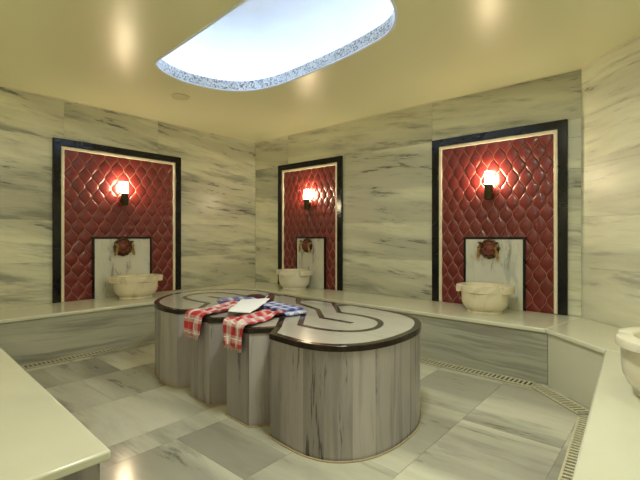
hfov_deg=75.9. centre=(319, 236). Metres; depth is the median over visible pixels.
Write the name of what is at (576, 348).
bench
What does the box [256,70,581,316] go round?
wall
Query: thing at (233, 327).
checked towel
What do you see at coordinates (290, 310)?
towel
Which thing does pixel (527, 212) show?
wall panel
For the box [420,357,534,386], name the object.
drain grate
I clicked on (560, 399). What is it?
drain grate
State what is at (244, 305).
sheet
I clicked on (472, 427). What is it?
floor
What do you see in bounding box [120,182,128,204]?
wall sconce
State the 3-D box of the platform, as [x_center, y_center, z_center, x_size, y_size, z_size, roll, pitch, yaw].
[-0.447,0.897,3.407,2.736,0.626,1.293,0,0,41]
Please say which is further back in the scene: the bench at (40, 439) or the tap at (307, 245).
the tap at (307, 245)
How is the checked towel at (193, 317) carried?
hanging from the platform
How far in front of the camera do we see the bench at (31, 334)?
4.21 m
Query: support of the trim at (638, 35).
attached to the wall at (610, 85)
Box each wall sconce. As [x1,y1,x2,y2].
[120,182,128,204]
[304,189,310,209]
[484,171,493,198]
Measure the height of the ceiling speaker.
0.014 m
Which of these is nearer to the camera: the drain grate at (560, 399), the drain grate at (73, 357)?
the drain grate at (560, 399)
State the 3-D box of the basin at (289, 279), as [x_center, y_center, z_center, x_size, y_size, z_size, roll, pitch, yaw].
[-0.369,0.615,5.893,0.551,0.270,0.486,0,0,41]
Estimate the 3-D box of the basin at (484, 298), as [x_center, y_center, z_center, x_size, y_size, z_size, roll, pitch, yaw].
[1.641,0.615,4.083,0.545,0.270,0.481,0,0,41]
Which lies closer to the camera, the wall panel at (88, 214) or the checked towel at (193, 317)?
the checked towel at (193, 317)
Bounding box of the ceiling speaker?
[171,94,189,99]
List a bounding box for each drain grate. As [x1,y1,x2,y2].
[21,340,154,368]
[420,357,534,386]
[529,384,588,414]
[558,417,586,479]
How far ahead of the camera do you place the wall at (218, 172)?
5.08 m
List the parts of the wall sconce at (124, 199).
lamp shade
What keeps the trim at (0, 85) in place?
attached to the wall at (218, 172)
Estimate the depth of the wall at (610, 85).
3.48 m
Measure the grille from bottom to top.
0.010 m
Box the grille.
[173,95,186,99]
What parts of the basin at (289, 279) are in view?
bowl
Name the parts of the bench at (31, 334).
riser panel, seat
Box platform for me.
[153,289,421,463]
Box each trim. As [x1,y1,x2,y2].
[0,85,254,142]
[255,68,580,142]
[581,34,639,68]
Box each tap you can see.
[113,238,135,255]
[298,238,312,252]
[476,239,499,259]
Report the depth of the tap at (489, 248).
4.33 m
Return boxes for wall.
[0,86,255,308]
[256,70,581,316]
[581,36,639,327]
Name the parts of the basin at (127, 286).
bowl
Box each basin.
[108,273,162,299]
[276,269,312,289]
[456,282,514,314]
[615,327,639,397]
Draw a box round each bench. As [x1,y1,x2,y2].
[0,281,255,365]
[0,347,110,479]
[256,282,581,384]
[546,318,621,407]
[572,350,639,479]
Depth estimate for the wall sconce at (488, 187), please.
4.26 m
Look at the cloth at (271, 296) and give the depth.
3.53 m
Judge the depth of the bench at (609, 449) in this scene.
1.58 m
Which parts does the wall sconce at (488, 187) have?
lamp shade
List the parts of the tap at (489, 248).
spout, spout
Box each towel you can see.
[184,300,238,339]
[217,297,256,303]
[223,309,285,352]
[259,302,306,315]
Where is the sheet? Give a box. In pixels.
[228,295,269,312]
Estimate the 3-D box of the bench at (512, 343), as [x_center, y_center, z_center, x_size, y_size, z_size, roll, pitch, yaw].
[0.431,0.980,5.047,4.660,0.460,0.781,0,0,41]
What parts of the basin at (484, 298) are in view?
bowl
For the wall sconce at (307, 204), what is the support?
attached to the wall panel at (322, 223)
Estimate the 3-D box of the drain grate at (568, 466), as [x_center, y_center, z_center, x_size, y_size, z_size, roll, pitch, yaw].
[0.855,1.205,1.502,0.130,0.010,3.005,0,0,37]
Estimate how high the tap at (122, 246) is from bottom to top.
0.241 m
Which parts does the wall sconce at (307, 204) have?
lamp shade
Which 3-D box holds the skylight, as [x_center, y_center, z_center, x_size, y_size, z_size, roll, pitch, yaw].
[-0.428,-1.843,3.449,2.795,0.555,1.646,0,0,41]
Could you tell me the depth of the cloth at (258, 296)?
3.74 m
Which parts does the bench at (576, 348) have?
riser panel, seat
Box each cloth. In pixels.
[246,294,265,298]
[266,293,274,302]
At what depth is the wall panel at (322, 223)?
5.97 m
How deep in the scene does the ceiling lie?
3.59 m
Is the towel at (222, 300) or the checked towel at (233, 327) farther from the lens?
the towel at (222, 300)
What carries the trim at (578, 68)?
attached to the wall at (387, 158)
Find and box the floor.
[24,343,589,479]
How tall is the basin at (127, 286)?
0.270 m
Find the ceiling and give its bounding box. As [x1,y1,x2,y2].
[0,0,639,141]
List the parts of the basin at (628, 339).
bowl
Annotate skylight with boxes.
[154,0,397,91]
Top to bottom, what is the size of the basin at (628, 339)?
0.284 m
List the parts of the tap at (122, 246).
spout, spout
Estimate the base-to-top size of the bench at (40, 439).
0.460 m

